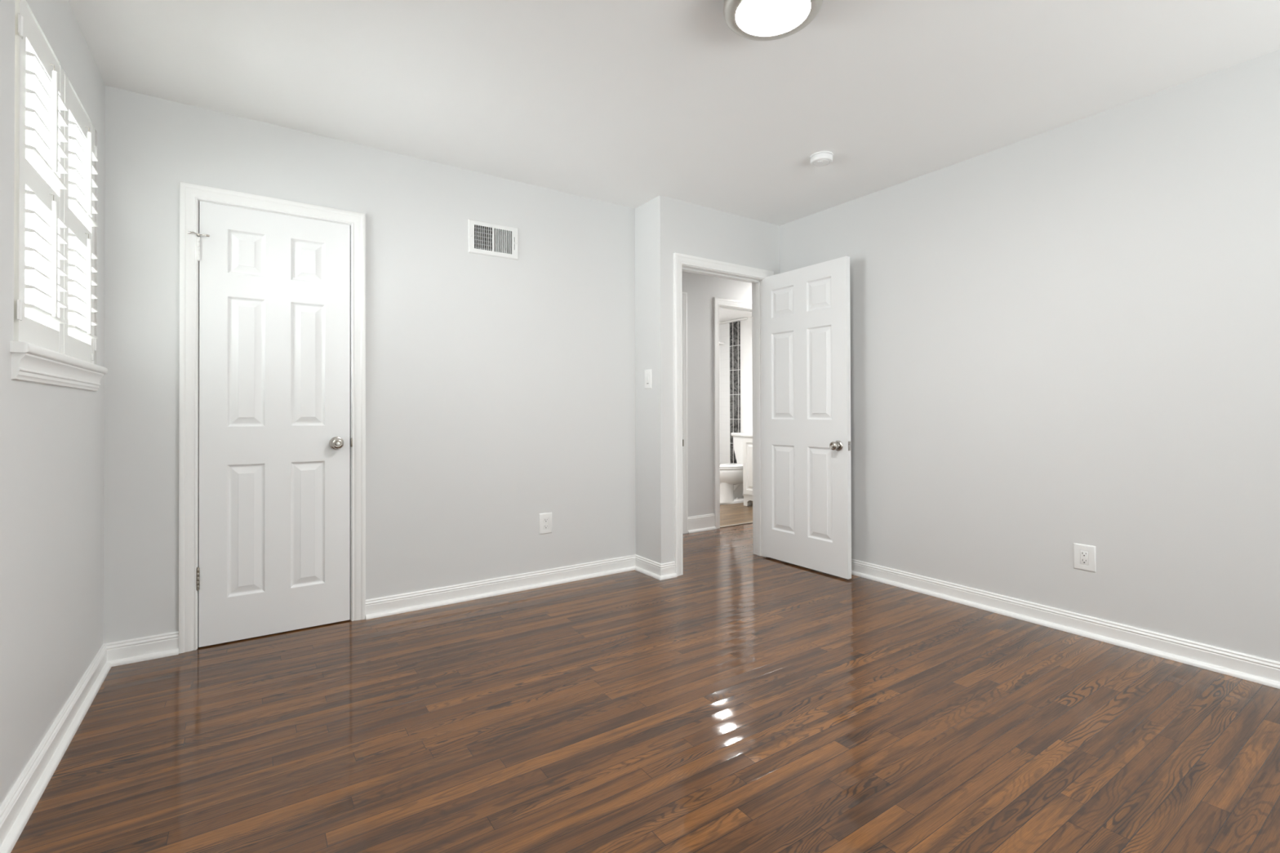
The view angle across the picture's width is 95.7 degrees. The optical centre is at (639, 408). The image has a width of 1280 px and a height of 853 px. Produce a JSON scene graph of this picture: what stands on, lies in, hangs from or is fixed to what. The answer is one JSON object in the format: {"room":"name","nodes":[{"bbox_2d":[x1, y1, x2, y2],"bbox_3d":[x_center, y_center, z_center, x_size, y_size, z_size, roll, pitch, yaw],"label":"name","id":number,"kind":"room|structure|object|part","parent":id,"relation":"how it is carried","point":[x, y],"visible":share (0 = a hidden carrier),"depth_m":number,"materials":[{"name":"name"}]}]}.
{"room":"empty bedroom","nodes":[
{"label":"empty bedroom","id":0,"kind":"room"},
{"bbox_2d":[0,0,105,806],"bbox_3d":[-0.863,-0.160,0.200,0.200,2.440,5.494,0,0,-34],"label":"wall","id":1,"kind":"structure","parent":0,"point":[51,437],"depth_m":1.73,"materials":[{"name":"paint"}]},
{"bbox_2d":[0,644,111,852],"bbox_3d":[-0.787,1.014,0.290,0.030,0.094,5.174,0,0,-34],"label":"baseboard","id":2,"kind":"structure","parent":1,"relation":"attached to","point":[18,806],"depth_m":1.70,"materials":[{"name":"paint"}]},
{"bbox_2d":[9,257,107,391],"bbox_3d":[-1.936,-0.590,1.863,0.191,1.036,1.009,0,0,-34],"label":"window","id":3,"kind":"structure","parent":1,"relation":"in","point":[30,362],"depth_m":1.73,"materials":[{"name":"paint"}]},
{"bbox_2d":[13,0,67,354],"bbox_3d":[-1.772,-0.641,1.704,0.084,0.932,0.466,0,0,-31],"label":"shutter panel","id":4,"kind":"object","parent":3,"relation":"attached to","point":[40,107],"visible":0.84,"depth_m":1.67,"materials":[{"name":"paint"}]},
{"bbox_3d":[-1.778,-0.212,1.709,0.026,0.075,0.346,0,0,-34],"label":"rail","id":5,"kind":"part","parent":4,"relation":"part of","materials":[{"name":"paint"}]},
{"bbox_3d":[-1.779,-0.647,1.711,0.026,0.070,0.346,0,0,-34],"label":"rail","id":6,"kind":"part","parent":4,"relation":"part of","materials":[{"name":"paint"}]},
{"bbox_3d":[-1.780,-1.058,1.714,0.026,0.088,0.346,0,0,-34],"label":"rail","id":7,"kind":"part","parent":4,"relation":"part of","materials":[{"name":"paint"}]},
{"bbox_3d":[-1.743,-0.445,1.726,0.011,0.345,0.015,0,0,-34],"label":"tilt rod","id":8,"kind":"part","parent":4,"relation":"part of","materials":[{"name":"paint"}]},
{"bbox_3d":[-1.744,-0.856,1.729,0.011,0.299,0.015,0,0,-34],"label":"tilt rod","id":9,"kind":"part","parent":4,"relation":"part of","materials":[{"name":"paint"}]},
{"bbox_3d":[-1.906,-0.154,1.876,0.126,0.028,1.005,0,0,-34],"label":"sill","id":10,"kind":"part","parent":3,"relation":"part of","materials":[{"name":"paint"}]},
{"bbox_3d":[-1.924,-0.638,1.887,0.052,0.939,0.982,0,0,-34],"label":"shutter frame","id":11,"kind":"part","parent":3,"relation":"part of","materials":[{"name":"white wood"}]},
{"bbox_2d":[63,73,97,364],"bbox_3d":[-2.035,-0.638,2.096,0.084,0.932,0.467,0,0,-31],"label":"shutter panel","id":12,"kind":"object","parent":3,"relation":"attached to","point":[81,150],"visible":0.79,"depth_m":2.07,"materials":[{"name":"paint"}]},
{"bbox_3d":[-2.030,-0.209,2.083,0.026,0.075,0.346,0,0,-34],"label":"rail","id":13,"kind":"part","parent":12,"relation":"part of","materials":[{"name":"paint"}]},
{"bbox_3d":[-2.033,-1.054,2.089,0.026,0.088,0.346,0,0,-34],"label":"rail","id":14,"kind":"part","parent":12,"relation":"part of","materials":[{"name":"paint"}]},
{"bbox_3d":[-2.031,-0.644,2.086,0.026,0.070,0.346,0,0,-34],"label":"rail","id":15,"kind":"part","parent":12,"relation":"part of","materials":[{"name":"paint"}]},
{"bbox_3d":[-1.996,-0.442,2.101,0.011,0.345,0.015,0,0,-34],"label":"tilt rod","id":16,"kind":"part","parent":12,"relation":"part of","materials":[{"name":"paint"}]},
{"bbox_3d":[-1.997,-0.853,2.104,0.011,0.299,0.015,0,0,-34],"label":"tilt rod","id":17,"kind":"part","parent":12,"relation":"part of","materials":[{"name":"paint"}]},
{"bbox_2d":[103,85,635,643],"bbox_3d":[-1.174,-0.140,3.231,2.676,2.440,0.120,0,0,-34],"label":"wall","id":18,"kind":"structure","parent":0,"point":[500,392],"depth_m":3.16,"materials":[{"name":"paint"}]},
{"bbox_2d":[187,200,350,647],"bbox_3d":[-1.737,0.068,2.755,0.651,2.008,0.100,0,0,-34],"label":"door","id":19,"kind":"structure","parent":18,"relation":"in","point":[274,288],"depth_m":2.76,"materials":[{"name":"paint"}]},
{"bbox_3d":[-1.507,0.174,2.886,0.054,0.054,0.053,0,0,-34],"label":"knob","id":20,"kind":"part","parent":19,"relation":"part of","materials":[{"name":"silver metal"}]},
{"bbox_2d":[178,181,365,653],"bbox_3d":[-1.759,0.038,2.823,0.752,2.082,0.140,0,0,-34],"label":"door frame","id":21,"kind":"structure","parent":18,"relation":"attached to","point":[189,193],"depth_m":2.61,"materials":[{"name":"paint"}]},
{"bbox_3d":[-1.467,0.173,2.949,0.009,0.044,0.010,0,0,-34],"label":"strike plate","id":22,"kind":"part","parent":21,"relation":"part of","materials":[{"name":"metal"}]},
{"bbox_2d":[103,554,635,666],"bbox_3d":[-1.129,1.033,3.162,2.676,0.094,0.030,0,0,-34],"label":"baseboard","id":23,"kind":"structure","parent":18,"relation":"attached to","point":[164,645],"depth_m":3.20,"materials":[{"name":"paint"}]},
{"bbox_2d":[468,218,518,260],"bbox_3d":[-0.862,-0.984,3.397,0.301,0.192,0.066,0,0,-34],"label":"air vent","id":24,"kind":"object","parent":18,"relation":"in","point":[486,238],"visible":1,"depth_m":3.39,"materials":[{"name":"metal"}]},
{"bbox_2d":[538,512,551,534],"bbox_3d":[-0.577,0.704,3.551,0.085,0.126,0.007,0,0,-34],"label":"wall outlet","id":25,"kind":"object","parent":18,"relation":"attached to","point":[545,519],"visible":1,"depth_m":3.55,"materials":[{"name":"plastic"}]},
{"bbox_2d":[10,501,1279,852],"bbox_3d":[0.706,1.124,3.060,6.004,0.100,8.500,0,0,-34],"label":"floor","id":26,"kind":"structure","parent":0,"point":[741,700],"depth_m":1.90,"materials":[{"name":"brown wood"}]},
{"bbox_2d":[720,432,752,504],"bbox_3d":[1.108,0.696,6.864,0.760,0.802,0.512,0,0,-34],"label":"toilet","id":27,"kind":"object","parent":26,"relation":"on","point":[731,473],"visible":0.37,"depth_m":6.67,"materials":[{"name":"ceramic"}]},
{"bbox_3d":[1.009,0.688,6.797,0.522,0.018,0.380,0,0,-34],"label":"seat","id":28,"kind":"part","parent":27,"relation":"part of","materials":[{"name":"plastic"}]},
{"bbox_3d":[1.015,0.665,6.801,0.528,0.022,0.376,0,0,-34],"label":"lid","id":29,"kind":"part","parent":27,"relation":"part of","materials":[{"name":"ceramic"}]},
{"bbox_3d":[1.350,0.520,7.028,0.169,0.355,0.484,0,0,-34],"label":"tank","id":30,"kind":"part","parent":27,"relation":"part of","materials":[{"name":"ceramic"}]},
{"bbox_3d":[1.344,0.318,7.026,0.188,0.045,0.512,0,0,-34],"label":"tank lid","id":31,"kind":"part","parent":27,"relation":"part of","materials":[{"name":"ceramic"}]},
{"bbox_2d":[741,434,752,506],"bbox_3d":[1.537,0.691,6.417,0.570,0.805,0.634,0,0,-34],"label":"vanity cabinet","id":32,"kind":"object","parent":26,"relation":"on","point":[748,438],"visible":0.16,"depth_m":6.47,"materials":[{"name":"paint"}]},
{"bbox_2d":[741,434,752,436],"bbox_3d":[1.544,0.301,6.425,0.551,0.026,0.634,0,0,-34],"label":"countertop","id":33,"kind":"structure","parent":32,"relation":"on","point":[742,435],"depth_m":6.46,"materials":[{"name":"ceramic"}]},
{"bbox_3d":[1.248,0.642,6.401,0.018,0.628,0.290,0,0,-34],"label":"cabinet door","id":34,"kind":"part","parent":32,"relation":"part of","materials":[{"name":"paint"}]},
{"bbox_2d":[67,0,1279,226],"bbox_3d":[1.343,-1.424,2.121,6.004,0.100,6.195,0,0,-34],"label":"ceiling","id":35,"kind":"structure","parent":0,"point":[631,104],"depth_m":2.37,"materials":[{"name":"paint"}]},
{"bbox_2d":[723,0,822,40],"bbox_3d":[0.434,-1.331,1.899,0.318,0.083,0.318,0,0,-34],"label":"ceiling light","id":36,"kind":"object","parent":35,"relation":"attached to","point":[752,20],"visible":1,"depth_m":1.91,"materials":[{"name":"white glass"}]},
{"bbox_2d":[736,0,809,35],"bbox_3d":[0.434,-1.295,1.898,0.237,0.010,0.237,0,0,-34],"label":"diffuser","id":37,"kind":"object","parent":36,"relation":"attached to","point":[753,17],"depth_m":1.91,"materials":[{"name":"white glass"}]},
{"bbox_2d":[809,151,833,166],"bbox_3d":[0.982,-1.345,3.134,0.120,0.043,0.120,0,0,-34],"label":"smoke detector","id":38,"kind":"object","parent":35,"relation":"attached to","point":[821,158],"visible":1,"depth_m":3.10,"materials":[{"name":"plastic"}]},
{"bbox_2d":[635,195,779,564],"bbox_3d":[0.472,-0.138,4.167,1.100,2.440,0.411,0,0,-34],"label":"wall","id":39,"kind":"structure","parent":0,"point":[664,226],"depth_m":3.81,"materials":[{"name":"paint"}]},
{"bbox_2d":[644,368,651,388],"bbox_3d":[0.051,-0.194,3.801,0.009,0.125,0.080,0,0,-34],"label":"light switch","id":40,"kind":"object","parent":39,"relation":"attached to","point":[647,373],"visible":1,"depth_m":3.80,"materials":[{"name":"plastic"}]},
{"bbox_2d":[634,555,676,580],"bbox_3d":[0.092,1.034,3.810,0.134,0.094,0.321,0,0,-34],"label":"baseboard","id":41,"kind":"structure","parent":39,"relation":"attached to","point":[660,571],"depth_m":3.72,"materials":[{"name":"paint"}]},
{"bbox_2d":[673,253,773,576],"bbox_3d":[0.565,0.038,4.047,0.909,2.086,0.152,0,0,-34],"label":"door frame","id":42,"kind":"structure","parent":39,"relation":"attached to","point":[679,259],"depth_m":3.99,"materials":[{"name":"paint"}]},
{"bbox_2d":[761,256,851,579],"bbox_3d":[1.110,0.057,3.927,0.166,2.020,0.737,0,0,-34],"label":"door","id":43,"kind":"structure","parent":39,"relation":"in","point":[806,316],"depth_m":3.88,"materials":[{"name":"paint"}]},
{"bbox_3d":[1.229,0.235,3.655,0.053,0.054,0.054,0,0,-34],"label":"knob","id":44,"kind":"part","parent":43,"relation":"part of","materials":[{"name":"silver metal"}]},
{"bbox_2d":[681,271,751,516],"bbox_3d":[0.845,-0.131,5.444,3.110,2.440,0.110,0,0,-34],"label":"wall","id":45,"kind":"structure","parent":0,"point":[701,290],"depth_m":5.18,"materials":[{"name":"paint"}]},
{"bbox_2d":[682,292,688,533],"bbox_3d":[0.079,0.036,4.848,0.800,2.103,0.020,0,0,-34],"label":"door frame","id":46,"kind":"structure","parent":45,"relation":"attached to","point":[685,500],"depth_m":5.05,"materials":[{"name":"paint"}]},
{"bbox_2d":[688,513,715,533],"bbox_3d":[1.255,1.020,5.628,2.022,0.137,0.030,0,0,-34],"label":"baseboard","id":47,"kind":"structure","parent":45,"relation":"attached to","point":[707,522],"depth_m":5.15,"materials":[{"name":"paint"}]},
{"bbox_2d":[713,297,751,528],"bbox_3d":[0.995,0.040,5.532,0.849,2.098,0.130,0,0,-34],"label":"door frame","id":48,"kind":"structure","parent":45,"relation":"attached to","point":[717,301],"depth_m":5.26,"materials":[{"name":"paint"}]},
{"bbox_2d":[720,521,752,528],"bbox_3d":[1.017,1.085,5.495,0.705,0.007,0.030,0,0,-34],"label":"trim","id":49,"kind":"structure","parent":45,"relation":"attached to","point":[749,522],"depth_m":5.41,"materials":[{"name":"beige wood"}]},
{"bbox_2d":[719,308,751,322],"bbox_3d":[0.523,-1.187,6.693,2.150,0.100,2.305,0,0,-34],"label":"ceiling","id":50,"kind":"structure","parent":0,"point":[724,314],"depth_m":7.02,"materials":[{"name":"paint"}]},
{"bbox_2d":[733,316,752,432],"bbox_3d":[0.526,-0.122,6.686,2.150,2.440,2.305,0,0,-34],"label":"wall","id":51,"kind":"structure","parent":0,"point":[746,371],"depth_m":7.24,"materials":[{"name":"paint"}]},
{"bbox_2d":[719,322,730,463],"bbox_3d":[0.953,-0.014,7.787,0.010,2.235,0.755,0,0,-34],"label":"tile","id":52,"kind":"structure","parent":51,"relation":"attached to","point":[724,329],"depth_m":7.56,"materials":[{"name":"white tile"}]},
{"bbox_2d":[719,317,747,324],"bbox_3d":[1.186,-1.120,7.408,0.050,0.027,0.500,0,0,-34],"label":"trim","id":53,"kind":"structure","parent":51,"relation":"attached to","point":[741,318],"depth_m":7.36,"materials":[{"name":"paint"}]},
{"bbox_2d":[729,320,740,462],"bbox_3d":[1.215,-0.002,7.397,0.012,2.205,0.181,0,0,-34],"label":"tile","id":54,"kind":"structure","parent":51,"relation":"attached to","point":[735,327],"depth_m":7.40,"materials":[{"name":"black stone"}]},
{"bbox_2d":[779,48,1279,662],"bbox_3d":[2.469,-0.156,2.279,0.100,2.440,5.215,0,0,-34],"label":"wall","id":55,"kind":"structure","parent":0,"point":[1063,336],"depth_m":2.72,"materials":[{"name":"paint"}]},
{"bbox_2d":[851,559,1279,688],"bbox_3d":[2.376,1.017,2.248,0.085,0.094,4.884,0,0,-34],"label":"baseboard","id":56,"kind":"structure","parent":55,"relation":"attached to","point":[1266,672],"depth_m":2.69,"materials":[{"name":"paint"}]},
{"bbox_2d":[1073,542,1096,572],"bbox_3d":[2.097,0.703,2.734,0.007,0.121,0.088,0,0,-34],"label":"wall outlet","id":57,"kind":"object","parent":55,"relation":"attached to","point":[1085,554],"visible":1,"depth_m":2.73,"materials":[{"name":"plastic"}]},
{"bbox_2d":[1080,550,1088,564],"bbox_3d":[2.097,0.703,2.735,0.005,0.066,0.033,0,0,-34],"label":"receptacle","id":58,"kind":"object","parent":57,"relation":"attached to","point":[1083,553],"depth_m":2.73,"materials":[{"name":"plastic"}]}
]}

